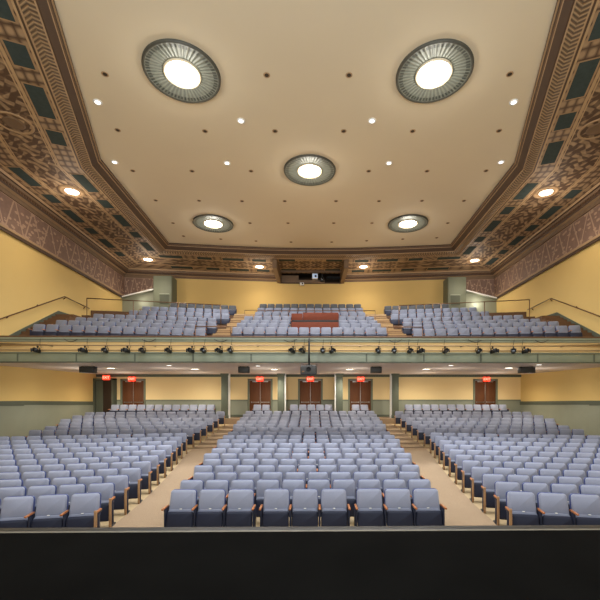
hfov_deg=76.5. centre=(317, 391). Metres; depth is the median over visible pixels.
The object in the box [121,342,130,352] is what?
spotlight
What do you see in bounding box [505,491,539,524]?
seat
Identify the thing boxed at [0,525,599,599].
stage
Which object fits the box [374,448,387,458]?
seat
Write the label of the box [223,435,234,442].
seat
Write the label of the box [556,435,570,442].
seat
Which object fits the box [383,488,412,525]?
seat
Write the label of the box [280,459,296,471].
seat
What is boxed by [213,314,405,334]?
steps
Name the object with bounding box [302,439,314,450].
seat
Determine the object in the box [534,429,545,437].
seat
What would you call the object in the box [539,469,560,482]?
seat
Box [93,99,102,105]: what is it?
recessed light
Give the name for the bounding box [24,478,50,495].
seat
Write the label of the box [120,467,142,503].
seat
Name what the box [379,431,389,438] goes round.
seat
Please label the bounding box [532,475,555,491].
seat
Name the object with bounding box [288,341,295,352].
spotlight
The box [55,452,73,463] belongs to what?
seat
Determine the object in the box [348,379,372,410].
door
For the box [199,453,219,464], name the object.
seat
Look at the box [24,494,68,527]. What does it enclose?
seat
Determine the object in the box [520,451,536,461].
seat
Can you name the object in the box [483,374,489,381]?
exit sign
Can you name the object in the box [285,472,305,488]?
seat
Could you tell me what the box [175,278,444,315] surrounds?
wall
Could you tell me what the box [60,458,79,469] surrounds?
seat
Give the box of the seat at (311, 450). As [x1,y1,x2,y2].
[308,448,323,458]
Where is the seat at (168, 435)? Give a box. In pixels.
[161,433,172,440]
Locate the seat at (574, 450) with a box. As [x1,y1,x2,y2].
[561,447,577,457]
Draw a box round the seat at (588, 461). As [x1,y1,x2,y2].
[572,458,591,469]
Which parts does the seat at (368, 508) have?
seat, backrest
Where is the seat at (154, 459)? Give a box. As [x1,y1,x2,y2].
[141,455,159,485]
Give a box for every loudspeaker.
[79,366,96,372]
[238,366,249,372]
[370,367,381,372]
[518,367,534,372]
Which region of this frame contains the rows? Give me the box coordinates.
[0,303,599,527]
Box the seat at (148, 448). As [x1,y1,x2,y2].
[140,445,155,454]
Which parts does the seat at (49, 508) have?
seat, backrest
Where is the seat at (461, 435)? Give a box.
[457,433,469,440]
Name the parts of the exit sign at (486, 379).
sign panel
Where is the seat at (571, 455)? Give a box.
[557,452,574,462]
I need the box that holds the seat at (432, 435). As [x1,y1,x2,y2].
[429,432,441,452]
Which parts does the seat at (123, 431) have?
backrest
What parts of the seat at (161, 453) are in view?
backrest, panel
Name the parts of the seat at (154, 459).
backrest, panel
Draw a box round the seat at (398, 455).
[396,453,415,464]
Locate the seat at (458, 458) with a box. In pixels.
[454,454,471,483]
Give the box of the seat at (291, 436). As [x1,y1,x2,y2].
[290,435,301,442]
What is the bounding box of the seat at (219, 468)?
[215,465,233,479]
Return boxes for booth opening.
[272,259,348,283]
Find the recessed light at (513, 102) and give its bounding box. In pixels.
[509,99,518,105]
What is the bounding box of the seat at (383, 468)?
[380,465,398,478]
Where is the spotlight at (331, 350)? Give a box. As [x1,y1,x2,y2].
[329,339,335,353]
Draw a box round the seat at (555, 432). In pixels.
[546,429,558,436]
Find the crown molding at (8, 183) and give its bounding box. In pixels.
[0,168,599,281]
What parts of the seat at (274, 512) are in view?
seat, backrest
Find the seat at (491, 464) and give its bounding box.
[482,461,500,473]
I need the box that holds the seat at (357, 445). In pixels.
[355,443,367,452]
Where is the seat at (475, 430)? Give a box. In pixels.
[472,428,483,434]
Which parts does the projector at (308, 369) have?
casing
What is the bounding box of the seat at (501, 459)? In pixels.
[493,455,510,466]
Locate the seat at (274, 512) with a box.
[259,489,289,526]
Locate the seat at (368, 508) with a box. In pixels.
[354,488,383,525]
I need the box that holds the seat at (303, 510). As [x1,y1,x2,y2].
[289,489,317,525]
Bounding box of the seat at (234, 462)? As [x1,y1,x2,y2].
[223,459,240,471]
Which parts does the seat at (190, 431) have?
backrest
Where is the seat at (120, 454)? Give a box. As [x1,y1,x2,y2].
[113,451,129,461]
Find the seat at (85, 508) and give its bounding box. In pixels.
[59,492,101,527]
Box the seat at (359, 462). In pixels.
[356,459,372,471]
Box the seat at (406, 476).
[398,472,418,488]
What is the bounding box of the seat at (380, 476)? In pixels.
[376,472,395,492]
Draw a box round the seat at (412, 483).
[408,479,430,503]
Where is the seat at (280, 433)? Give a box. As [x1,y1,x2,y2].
[278,432,289,439]
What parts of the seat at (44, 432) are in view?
backrest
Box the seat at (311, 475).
[306,472,327,488]
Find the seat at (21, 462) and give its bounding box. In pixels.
[17,459,37,471]
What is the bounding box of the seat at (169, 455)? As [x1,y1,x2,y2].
[157,445,173,470]
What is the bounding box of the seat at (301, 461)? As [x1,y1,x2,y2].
[297,459,315,471]
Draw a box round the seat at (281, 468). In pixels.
[277,465,295,479]
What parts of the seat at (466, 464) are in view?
panel, backrest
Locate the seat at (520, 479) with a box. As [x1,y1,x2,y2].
[506,474,529,490]
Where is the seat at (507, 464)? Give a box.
[503,461,522,474]
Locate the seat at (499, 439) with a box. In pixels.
[492,437,505,445]
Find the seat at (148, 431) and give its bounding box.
[145,429,156,436]
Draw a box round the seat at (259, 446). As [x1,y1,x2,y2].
[249,443,262,452]
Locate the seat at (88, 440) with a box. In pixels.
[77,438,91,446]
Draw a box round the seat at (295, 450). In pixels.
[293,448,307,458]
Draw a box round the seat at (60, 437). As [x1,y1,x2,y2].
[58,435,71,442]
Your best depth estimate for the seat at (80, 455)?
12.28 m
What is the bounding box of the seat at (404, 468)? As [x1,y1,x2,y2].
[401,465,424,478]
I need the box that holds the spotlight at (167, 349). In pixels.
[164,346,171,352]
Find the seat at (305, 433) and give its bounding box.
[302,432,314,441]
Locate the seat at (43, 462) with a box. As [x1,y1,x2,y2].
[39,458,58,470]
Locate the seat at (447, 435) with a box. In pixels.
[444,433,455,439]
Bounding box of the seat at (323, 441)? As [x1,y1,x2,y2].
[317,439,328,448]
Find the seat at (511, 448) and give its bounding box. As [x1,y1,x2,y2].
[509,446,524,455]
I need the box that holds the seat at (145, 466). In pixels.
[132,461,152,493]
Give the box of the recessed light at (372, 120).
[368,118,375,123]
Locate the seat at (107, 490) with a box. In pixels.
[88,482,115,526]
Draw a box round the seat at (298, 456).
[291,453,306,468]
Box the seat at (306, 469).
[298,465,316,483]
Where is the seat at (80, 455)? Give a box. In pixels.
[75,452,92,462]
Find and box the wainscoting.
[520,401,599,435]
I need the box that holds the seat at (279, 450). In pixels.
[277,448,290,458]
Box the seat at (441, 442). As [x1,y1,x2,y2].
[438,440,452,463]
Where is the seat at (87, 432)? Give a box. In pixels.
[81,429,93,438]
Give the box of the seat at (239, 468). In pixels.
[236,465,254,479]
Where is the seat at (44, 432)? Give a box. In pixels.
[41,430,54,439]
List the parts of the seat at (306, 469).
backrest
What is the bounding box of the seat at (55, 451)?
[52,447,68,457]
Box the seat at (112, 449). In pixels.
[106,446,121,456]
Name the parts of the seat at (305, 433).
backrest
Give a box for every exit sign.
[102,374,109,379]
[128,376,134,380]
[256,376,262,380]
[307,375,313,380]
[357,376,363,380]
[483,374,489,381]
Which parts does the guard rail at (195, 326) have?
rail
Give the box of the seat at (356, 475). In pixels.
[353,472,373,490]
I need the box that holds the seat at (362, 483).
[357,479,380,522]
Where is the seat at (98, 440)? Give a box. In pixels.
[93,438,107,446]
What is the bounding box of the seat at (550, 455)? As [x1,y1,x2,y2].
[538,451,555,462]
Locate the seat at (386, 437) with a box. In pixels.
[383,435,394,442]
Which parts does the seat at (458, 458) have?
panel, backrest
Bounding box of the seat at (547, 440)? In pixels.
[538,438,551,446]
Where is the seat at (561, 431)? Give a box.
[559,429,571,437]
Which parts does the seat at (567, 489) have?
backrest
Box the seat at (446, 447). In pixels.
[442,444,457,469]
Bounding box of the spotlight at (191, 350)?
[186,346,194,352]
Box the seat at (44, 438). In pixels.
[42,435,56,443]
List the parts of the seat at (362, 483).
backrest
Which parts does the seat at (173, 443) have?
backrest, panel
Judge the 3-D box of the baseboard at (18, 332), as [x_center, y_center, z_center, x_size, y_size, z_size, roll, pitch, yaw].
[-14.688,-3.355,23.197,0.040,3.210,12.826,0,0,-4]
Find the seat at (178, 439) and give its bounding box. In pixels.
[169,436,182,458]
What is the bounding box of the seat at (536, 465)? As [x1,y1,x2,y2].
[524,462,543,474]
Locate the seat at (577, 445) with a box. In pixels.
[565,443,580,451]
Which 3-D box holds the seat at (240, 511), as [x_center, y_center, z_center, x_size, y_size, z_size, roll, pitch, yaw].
[-1.517,2.361,7.380,0.609,0.861,0.441,0,0,-1]
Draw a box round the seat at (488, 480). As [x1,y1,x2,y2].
[481,474,504,513]
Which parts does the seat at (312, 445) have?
backrest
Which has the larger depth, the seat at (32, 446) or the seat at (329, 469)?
the seat at (32, 446)
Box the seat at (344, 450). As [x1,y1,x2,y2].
[341,448,355,458]
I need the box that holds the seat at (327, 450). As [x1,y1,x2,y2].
[325,448,339,458]
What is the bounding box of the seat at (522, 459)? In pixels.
[512,456,530,467]
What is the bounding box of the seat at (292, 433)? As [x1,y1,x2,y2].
[291,432,301,435]
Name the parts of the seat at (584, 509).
backrest, seat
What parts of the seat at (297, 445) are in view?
backrest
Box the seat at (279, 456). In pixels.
[274,453,289,465]
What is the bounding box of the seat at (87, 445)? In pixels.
[82,442,97,451]
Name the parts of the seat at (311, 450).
backrest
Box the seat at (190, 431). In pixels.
[183,428,194,446]
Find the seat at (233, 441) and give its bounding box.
[231,439,243,447]
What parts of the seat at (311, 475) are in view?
backrest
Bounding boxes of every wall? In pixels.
[0,230,121,400]
[97,377,520,414]
[120,276,176,311]
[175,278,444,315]
[443,277,496,312]
[496,240,599,400]
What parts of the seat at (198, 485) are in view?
backrest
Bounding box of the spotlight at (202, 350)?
[200,343,206,352]
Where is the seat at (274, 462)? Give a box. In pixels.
[261,459,277,471]
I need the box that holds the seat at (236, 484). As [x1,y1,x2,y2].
[226,480,253,504]
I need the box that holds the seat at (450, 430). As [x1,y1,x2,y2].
[448,428,458,435]
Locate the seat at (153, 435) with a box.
[147,433,159,440]
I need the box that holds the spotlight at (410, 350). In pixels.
[407,342,413,353]
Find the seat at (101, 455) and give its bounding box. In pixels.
[94,451,111,462]
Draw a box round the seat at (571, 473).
[563,469,585,483]
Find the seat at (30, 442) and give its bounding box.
[28,440,43,447]
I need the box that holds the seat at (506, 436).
[499,434,511,440]
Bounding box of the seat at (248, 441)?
[246,439,258,447]
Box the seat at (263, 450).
[260,448,274,458]
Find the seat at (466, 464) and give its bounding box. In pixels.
[461,460,480,492]
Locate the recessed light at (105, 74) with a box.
[101,71,108,76]
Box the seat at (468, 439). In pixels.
[463,437,475,444]
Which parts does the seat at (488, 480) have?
panel, backrest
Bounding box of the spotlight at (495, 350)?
[490,339,498,353]
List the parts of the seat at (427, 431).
backrest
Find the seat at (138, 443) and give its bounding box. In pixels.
[132,441,145,450]
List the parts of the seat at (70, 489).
backrest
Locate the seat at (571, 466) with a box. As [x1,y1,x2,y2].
[567,463,588,476]
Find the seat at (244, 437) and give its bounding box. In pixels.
[236,435,247,442]
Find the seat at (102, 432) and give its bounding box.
[94,429,106,437]
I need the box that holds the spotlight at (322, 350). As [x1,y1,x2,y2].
[320,340,325,353]
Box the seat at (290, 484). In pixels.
[282,479,304,503]
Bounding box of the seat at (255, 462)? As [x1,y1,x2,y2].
[242,459,258,471]
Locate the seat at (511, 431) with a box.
[509,429,520,436]
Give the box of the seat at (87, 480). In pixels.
[79,476,103,492]
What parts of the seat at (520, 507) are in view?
panel, backrest, seat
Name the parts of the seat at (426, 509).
backrest, seat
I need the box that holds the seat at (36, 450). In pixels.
[33,448,50,458]
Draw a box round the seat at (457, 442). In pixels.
[454,440,467,448]
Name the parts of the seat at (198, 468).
backrest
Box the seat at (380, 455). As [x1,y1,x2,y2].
[378,453,393,464]
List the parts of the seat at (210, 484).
backrest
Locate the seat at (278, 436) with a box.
[276,435,287,442]
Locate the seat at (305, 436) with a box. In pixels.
[303,435,314,438]
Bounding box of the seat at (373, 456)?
[361,453,376,464]
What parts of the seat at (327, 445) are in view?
backrest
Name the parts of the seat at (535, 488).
backrest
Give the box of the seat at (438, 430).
[436,428,446,435]
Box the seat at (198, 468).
[188,465,212,479]
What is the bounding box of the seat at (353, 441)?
[345,439,357,447]
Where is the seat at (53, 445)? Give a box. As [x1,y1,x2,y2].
[48,443,63,452]
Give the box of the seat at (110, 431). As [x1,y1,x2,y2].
[107,429,119,437]
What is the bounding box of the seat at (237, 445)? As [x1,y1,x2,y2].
[233,443,246,452]
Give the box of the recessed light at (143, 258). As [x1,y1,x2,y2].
[140,256,155,261]
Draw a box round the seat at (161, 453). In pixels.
[150,450,166,477]
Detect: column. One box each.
[220,373,229,417]
[277,373,285,413]
[334,373,343,413]
[390,374,399,417]
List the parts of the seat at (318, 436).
backrest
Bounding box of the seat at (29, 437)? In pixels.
[26,436,41,443]
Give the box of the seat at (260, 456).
[256,453,271,464]
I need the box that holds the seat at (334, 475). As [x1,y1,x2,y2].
[330,472,350,488]
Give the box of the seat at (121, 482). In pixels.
[105,475,129,514]
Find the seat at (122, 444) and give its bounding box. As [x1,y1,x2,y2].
[115,442,129,450]
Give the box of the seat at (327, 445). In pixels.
[324,443,337,454]
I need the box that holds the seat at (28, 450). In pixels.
[14,448,31,459]
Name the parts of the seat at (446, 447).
panel, backrest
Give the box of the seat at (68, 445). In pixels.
[65,443,80,451]
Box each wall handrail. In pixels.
[0,296,89,319]
[527,298,599,316]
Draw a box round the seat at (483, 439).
[478,437,490,444]
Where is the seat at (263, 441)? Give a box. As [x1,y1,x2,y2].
[260,439,272,447]
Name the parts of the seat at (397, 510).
backrest, seat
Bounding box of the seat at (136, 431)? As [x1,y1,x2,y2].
[131,429,144,437]
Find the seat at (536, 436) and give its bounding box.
[527,434,540,441]
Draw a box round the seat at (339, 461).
[337,459,353,471]
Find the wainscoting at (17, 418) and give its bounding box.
[0,401,93,439]
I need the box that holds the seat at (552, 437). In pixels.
[542,434,555,441]
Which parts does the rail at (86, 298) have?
rail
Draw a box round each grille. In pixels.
[79,367,92,371]
[238,367,247,371]
[372,367,380,371]
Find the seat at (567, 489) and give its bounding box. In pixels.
[550,483,577,508]
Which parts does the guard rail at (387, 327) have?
rail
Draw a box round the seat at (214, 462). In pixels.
[204,459,221,473]
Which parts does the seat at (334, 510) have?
seat, backrest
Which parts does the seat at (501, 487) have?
panel, backrest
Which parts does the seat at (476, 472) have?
panel, backrest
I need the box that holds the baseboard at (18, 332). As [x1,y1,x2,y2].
[8,311,66,335]
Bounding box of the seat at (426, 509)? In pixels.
[411,488,446,525]
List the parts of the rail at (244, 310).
rail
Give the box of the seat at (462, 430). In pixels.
[460,428,470,436]
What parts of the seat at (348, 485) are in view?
backrest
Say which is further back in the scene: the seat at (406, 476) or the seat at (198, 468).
the seat at (198, 468)
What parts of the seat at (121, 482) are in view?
backrest, panel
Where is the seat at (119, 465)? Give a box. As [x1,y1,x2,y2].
[110,462,130,474]
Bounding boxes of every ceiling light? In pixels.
[141,38,220,102]
[193,214,232,232]
[284,154,335,185]
[388,214,427,232]
[396,38,473,102]
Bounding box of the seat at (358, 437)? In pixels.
[356,435,367,442]
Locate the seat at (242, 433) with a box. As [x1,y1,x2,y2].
[240,432,251,438]
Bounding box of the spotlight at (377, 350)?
[375,339,380,353]
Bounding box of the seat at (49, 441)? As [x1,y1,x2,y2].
[45,439,59,447]
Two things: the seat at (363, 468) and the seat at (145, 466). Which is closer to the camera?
the seat at (363, 468)
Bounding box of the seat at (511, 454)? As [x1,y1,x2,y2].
[502,451,518,461]
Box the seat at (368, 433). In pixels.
[366,431,377,438]
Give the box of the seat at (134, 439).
[124,437,137,445]
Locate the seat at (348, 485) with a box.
[332,479,355,516]
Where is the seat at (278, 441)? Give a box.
[274,439,286,447]
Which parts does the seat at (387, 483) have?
backrest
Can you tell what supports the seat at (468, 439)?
on the floor at (461, 511)
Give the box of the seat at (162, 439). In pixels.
[154,437,167,444]
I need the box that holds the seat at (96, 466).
[89,462,108,475]
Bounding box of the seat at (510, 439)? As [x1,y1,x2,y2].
[507,437,520,445]
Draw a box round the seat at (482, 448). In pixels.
[476,445,490,454]
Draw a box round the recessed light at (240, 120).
[237,118,244,123]
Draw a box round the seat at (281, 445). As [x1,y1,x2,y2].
[279,443,292,455]
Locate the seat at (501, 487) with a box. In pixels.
[493,481,519,524]
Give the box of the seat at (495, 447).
[492,445,507,455]
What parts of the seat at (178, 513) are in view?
seat, backrest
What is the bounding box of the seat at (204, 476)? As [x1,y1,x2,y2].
[193,472,214,488]
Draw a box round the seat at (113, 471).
[96,468,117,482]
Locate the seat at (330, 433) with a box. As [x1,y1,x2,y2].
[328,432,339,441]
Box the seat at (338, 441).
[331,439,343,448]
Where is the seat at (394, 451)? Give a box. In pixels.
[390,448,404,458]
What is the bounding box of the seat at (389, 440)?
[387,439,402,447]
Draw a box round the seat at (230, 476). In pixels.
[216,472,236,489]
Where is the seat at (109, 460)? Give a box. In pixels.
[102,456,119,468]
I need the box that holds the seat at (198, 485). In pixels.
[180,480,203,504]
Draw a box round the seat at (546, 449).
[544,447,559,456]
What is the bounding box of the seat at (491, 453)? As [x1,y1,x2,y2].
[484,450,499,460]
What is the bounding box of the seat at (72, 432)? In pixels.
[68,429,80,438]
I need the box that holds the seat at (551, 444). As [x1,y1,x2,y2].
[549,442,564,451]
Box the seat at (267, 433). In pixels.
[266,432,276,438]
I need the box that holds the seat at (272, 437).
[263,435,274,442]
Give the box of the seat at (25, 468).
[20,465,41,478]
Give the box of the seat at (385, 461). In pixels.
[374,458,391,471]
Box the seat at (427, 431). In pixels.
[423,428,434,446]
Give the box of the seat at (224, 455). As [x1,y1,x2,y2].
[221,453,236,464]
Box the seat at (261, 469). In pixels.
[256,465,274,479]
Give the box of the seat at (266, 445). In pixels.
[264,443,277,452]
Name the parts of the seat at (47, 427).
backrest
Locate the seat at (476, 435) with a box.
[471,433,483,440]
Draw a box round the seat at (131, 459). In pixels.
[122,456,139,467]
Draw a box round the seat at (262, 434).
[253,432,264,438]
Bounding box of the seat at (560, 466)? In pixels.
[545,463,565,475]
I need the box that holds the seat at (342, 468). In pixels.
[339,465,357,478]
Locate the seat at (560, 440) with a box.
[553,438,567,446]
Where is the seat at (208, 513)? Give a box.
[191,489,225,526]
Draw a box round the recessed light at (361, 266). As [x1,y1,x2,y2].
[356,264,370,268]
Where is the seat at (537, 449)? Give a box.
[526,446,542,456]
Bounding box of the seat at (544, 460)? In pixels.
[532,457,550,468]
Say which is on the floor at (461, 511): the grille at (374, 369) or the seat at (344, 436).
the seat at (344, 436)
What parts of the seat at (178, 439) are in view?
backrest, panel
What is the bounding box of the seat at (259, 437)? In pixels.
[250,435,261,442]
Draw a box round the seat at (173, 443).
[163,441,178,464]
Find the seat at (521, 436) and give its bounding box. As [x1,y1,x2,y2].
[513,434,525,441]
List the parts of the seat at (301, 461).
backrest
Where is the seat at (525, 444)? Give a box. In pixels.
[516,442,530,450]
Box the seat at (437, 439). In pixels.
[433,436,446,457]
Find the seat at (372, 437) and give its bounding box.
[370,435,381,442]
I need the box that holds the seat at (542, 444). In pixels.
[533,442,547,450]
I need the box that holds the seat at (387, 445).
[385,443,397,452]
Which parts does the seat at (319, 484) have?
backrest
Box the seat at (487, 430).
[484,428,495,436]
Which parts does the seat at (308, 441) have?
backrest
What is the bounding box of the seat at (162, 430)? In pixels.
[158,428,169,436]
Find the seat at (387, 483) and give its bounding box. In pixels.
[382,479,405,505]
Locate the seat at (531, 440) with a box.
[522,438,536,445]
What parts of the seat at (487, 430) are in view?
backrest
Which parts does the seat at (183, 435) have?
backrest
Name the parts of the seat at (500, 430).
backrest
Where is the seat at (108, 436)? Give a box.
[103,434,116,441]
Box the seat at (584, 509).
[569,493,599,524]
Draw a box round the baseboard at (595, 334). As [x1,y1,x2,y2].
[547,312,599,336]
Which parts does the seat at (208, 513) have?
seat, backrest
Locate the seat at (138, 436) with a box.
[132,434,144,440]
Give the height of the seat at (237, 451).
0.861 m
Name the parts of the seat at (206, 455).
backrest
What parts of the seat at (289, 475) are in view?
backrest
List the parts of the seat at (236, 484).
backrest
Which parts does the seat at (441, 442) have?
panel, backrest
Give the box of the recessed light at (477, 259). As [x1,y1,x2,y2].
[467,257,482,262]
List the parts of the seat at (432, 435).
backrest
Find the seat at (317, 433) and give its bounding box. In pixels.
[315,432,327,441]
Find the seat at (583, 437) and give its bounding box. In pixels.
[571,435,585,442]
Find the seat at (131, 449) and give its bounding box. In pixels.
[123,446,138,455]
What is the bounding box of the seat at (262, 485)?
[252,479,279,522]
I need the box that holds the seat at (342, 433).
[341,432,352,438]
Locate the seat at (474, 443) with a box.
[469,441,483,449]
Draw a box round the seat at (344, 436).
[343,435,354,442]
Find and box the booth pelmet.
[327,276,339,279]
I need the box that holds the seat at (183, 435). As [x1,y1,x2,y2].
[175,433,187,453]
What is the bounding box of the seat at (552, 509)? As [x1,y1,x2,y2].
[536,492,572,524]
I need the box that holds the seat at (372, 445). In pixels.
[370,443,382,452]
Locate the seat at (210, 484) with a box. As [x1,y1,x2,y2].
[205,480,228,503]
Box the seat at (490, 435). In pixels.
[485,433,497,440]
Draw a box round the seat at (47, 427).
[41,426,56,436]
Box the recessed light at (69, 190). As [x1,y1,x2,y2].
[58,185,84,197]
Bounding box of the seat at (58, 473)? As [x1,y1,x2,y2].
[47,470,70,484]
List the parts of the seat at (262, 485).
backrest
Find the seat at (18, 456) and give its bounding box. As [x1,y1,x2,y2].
[15,454,34,464]
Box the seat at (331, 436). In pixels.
[329,435,341,442]
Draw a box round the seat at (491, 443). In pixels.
[485,441,498,449]
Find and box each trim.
[13,0,596,258]
[96,374,520,416]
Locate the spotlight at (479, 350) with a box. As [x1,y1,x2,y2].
[475,339,481,353]
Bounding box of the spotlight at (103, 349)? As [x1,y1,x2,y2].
[101,343,108,352]
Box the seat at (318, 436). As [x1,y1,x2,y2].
[315,435,327,442]
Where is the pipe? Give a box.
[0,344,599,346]
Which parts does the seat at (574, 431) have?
backrest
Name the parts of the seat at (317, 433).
backrest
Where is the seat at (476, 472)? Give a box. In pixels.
[469,467,490,502]
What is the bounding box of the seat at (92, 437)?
[88,435,101,442]
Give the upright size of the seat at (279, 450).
0.861 m
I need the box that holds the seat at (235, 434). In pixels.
[228,432,238,438]
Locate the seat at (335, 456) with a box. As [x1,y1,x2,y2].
[326,453,341,465]
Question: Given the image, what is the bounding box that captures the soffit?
[0,0,599,273]
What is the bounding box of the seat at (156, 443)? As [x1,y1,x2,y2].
[148,441,161,449]
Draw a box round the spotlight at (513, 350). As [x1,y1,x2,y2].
[510,342,515,353]
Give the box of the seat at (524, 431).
[521,429,533,437]
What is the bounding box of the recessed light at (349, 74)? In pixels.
[346,72,351,77]
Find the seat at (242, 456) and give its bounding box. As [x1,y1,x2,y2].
[239,453,254,464]
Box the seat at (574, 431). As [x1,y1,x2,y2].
[572,429,586,436]
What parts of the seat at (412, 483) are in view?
backrest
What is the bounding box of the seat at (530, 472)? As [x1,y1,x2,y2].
[516,468,537,481]
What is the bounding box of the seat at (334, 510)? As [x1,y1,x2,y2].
[318,489,350,525]
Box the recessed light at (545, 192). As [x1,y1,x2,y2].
[533,186,559,198]
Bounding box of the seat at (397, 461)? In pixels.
[393,458,410,471]
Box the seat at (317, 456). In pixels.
[309,453,324,468]
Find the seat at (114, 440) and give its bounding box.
[109,438,122,445]
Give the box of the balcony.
[0,336,599,374]
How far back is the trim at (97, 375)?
25.70 m
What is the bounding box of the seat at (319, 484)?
[307,479,329,516]
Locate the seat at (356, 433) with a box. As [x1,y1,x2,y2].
[354,431,364,438]
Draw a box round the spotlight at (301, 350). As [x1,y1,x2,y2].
[299,339,305,353]
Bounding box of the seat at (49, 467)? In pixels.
[43,464,64,477]
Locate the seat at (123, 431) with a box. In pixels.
[117,429,131,435]
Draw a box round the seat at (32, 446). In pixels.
[30,444,46,453]
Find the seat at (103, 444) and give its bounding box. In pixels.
[99,442,113,450]
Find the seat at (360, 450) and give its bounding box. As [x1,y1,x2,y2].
[358,448,371,458]
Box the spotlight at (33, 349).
[30,338,40,352]
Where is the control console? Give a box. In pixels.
[291,313,338,331]
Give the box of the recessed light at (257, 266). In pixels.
[252,264,266,268]
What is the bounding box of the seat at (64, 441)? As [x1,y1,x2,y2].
[61,439,75,447]
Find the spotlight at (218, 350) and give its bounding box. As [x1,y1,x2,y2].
[215,346,222,352]
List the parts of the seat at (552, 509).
backrest, seat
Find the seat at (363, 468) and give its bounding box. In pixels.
[360,465,377,478]
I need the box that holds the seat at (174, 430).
[171,428,181,436]
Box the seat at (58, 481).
[52,477,76,493]
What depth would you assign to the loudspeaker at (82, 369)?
17.44 m
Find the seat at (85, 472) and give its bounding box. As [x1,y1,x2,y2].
[72,469,94,483]
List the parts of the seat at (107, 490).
backrest, panel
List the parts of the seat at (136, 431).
backrest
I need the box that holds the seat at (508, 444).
[500,441,514,450]
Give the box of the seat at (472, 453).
[466,450,481,459]
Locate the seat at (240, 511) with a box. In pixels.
[221,489,255,526]
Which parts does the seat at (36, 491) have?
backrest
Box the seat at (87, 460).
[81,457,99,468]
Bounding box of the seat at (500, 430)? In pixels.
[497,428,507,436]
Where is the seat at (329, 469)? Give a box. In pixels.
[319,465,336,480]
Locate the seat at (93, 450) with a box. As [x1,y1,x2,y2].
[88,447,104,456]
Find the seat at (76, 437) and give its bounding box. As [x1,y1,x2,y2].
[73,435,86,442]
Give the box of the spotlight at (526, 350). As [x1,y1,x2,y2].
[521,342,530,353]
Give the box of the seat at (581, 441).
[569,439,583,446]
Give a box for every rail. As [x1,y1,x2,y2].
[86,298,218,320]
[195,326,230,335]
[244,310,375,319]
[387,327,422,335]
[398,299,529,328]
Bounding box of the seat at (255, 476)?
[239,472,259,492]
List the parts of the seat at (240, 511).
seat, backrest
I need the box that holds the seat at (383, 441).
[373,439,385,447]
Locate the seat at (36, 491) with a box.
[27,485,56,511]
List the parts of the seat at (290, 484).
backrest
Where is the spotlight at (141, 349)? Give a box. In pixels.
[138,339,145,352]
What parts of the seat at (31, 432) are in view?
backrest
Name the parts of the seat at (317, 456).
backrest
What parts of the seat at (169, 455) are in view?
backrest, panel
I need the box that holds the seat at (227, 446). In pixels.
[218,443,231,452]
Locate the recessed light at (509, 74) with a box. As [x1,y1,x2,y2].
[506,71,513,76]
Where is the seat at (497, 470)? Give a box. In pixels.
[493,467,513,481]
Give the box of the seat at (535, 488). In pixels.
[522,482,548,508]
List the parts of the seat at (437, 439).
panel, backrest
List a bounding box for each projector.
[300,338,316,374]
[312,273,317,279]
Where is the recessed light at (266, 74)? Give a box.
[263,72,269,77]
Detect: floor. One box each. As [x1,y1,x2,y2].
[0,310,233,343]
[21,314,79,333]
[100,417,506,526]
[387,312,599,344]
[534,316,591,335]
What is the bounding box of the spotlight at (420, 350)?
[416,339,424,353]
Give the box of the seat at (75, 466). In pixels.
[66,463,86,476]
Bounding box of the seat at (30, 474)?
[22,471,45,485]
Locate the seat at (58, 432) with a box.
[55,430,67,438]
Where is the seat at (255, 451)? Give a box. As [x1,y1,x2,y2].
[244,448,258,458]
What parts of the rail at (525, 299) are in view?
rail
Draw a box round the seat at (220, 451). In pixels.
[211,448,226,458]
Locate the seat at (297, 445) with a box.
[292,443,307,452]
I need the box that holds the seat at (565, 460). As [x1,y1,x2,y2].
[552,457,570,469]
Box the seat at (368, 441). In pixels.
[359,439,371,447]
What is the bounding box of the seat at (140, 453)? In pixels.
[132,450,147,460]
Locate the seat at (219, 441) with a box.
[214,439,229,447]
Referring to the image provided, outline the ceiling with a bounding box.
[54,0,556,247]
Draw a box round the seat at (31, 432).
[25,430,41,438]
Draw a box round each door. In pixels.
[93,378,116,416]
[120,379,145,408]
[248,379,272,411]
[298,379,322,416]
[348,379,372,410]
[473,379,497,408]
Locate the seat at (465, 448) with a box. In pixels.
[459,445,473,454]
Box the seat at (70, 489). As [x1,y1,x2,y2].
[58,484,85,510]
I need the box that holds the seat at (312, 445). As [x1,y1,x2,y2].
[308,443,322,455]
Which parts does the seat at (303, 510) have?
seat, backrest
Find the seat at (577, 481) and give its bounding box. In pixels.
[557,476,582,493]
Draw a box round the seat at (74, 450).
[70,447,86,457]
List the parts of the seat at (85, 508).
seat, backrest, panel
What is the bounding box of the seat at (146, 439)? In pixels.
[139,437,152,444]
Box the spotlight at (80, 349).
[78,339,87,352]
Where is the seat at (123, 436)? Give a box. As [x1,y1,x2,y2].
[118,434,130,441]
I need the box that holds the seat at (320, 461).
[317,459,334,471]
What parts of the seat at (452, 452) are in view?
panel, backrest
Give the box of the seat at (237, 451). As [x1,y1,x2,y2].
[228,448,242,458]
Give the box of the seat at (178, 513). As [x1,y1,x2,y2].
[161,489,196,526]
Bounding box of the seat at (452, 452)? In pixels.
[448,449,464,476]
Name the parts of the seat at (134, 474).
backrest, panel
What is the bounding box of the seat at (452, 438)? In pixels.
[449,436,461,443]
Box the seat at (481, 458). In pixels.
[474,455,490,466]
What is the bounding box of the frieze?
[0,187,599,298]
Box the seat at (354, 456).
[344,453,359,464]
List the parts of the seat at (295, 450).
backrest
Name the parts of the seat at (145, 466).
backrest, panel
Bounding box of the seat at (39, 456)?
[35,453,54,464]
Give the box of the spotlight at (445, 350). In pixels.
[442,340,449,353]
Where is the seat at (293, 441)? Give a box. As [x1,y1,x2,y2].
[288,439,300,448]
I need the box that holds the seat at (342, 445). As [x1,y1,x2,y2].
[340,443,352,452]
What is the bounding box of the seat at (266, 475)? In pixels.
[262,472,282,488]

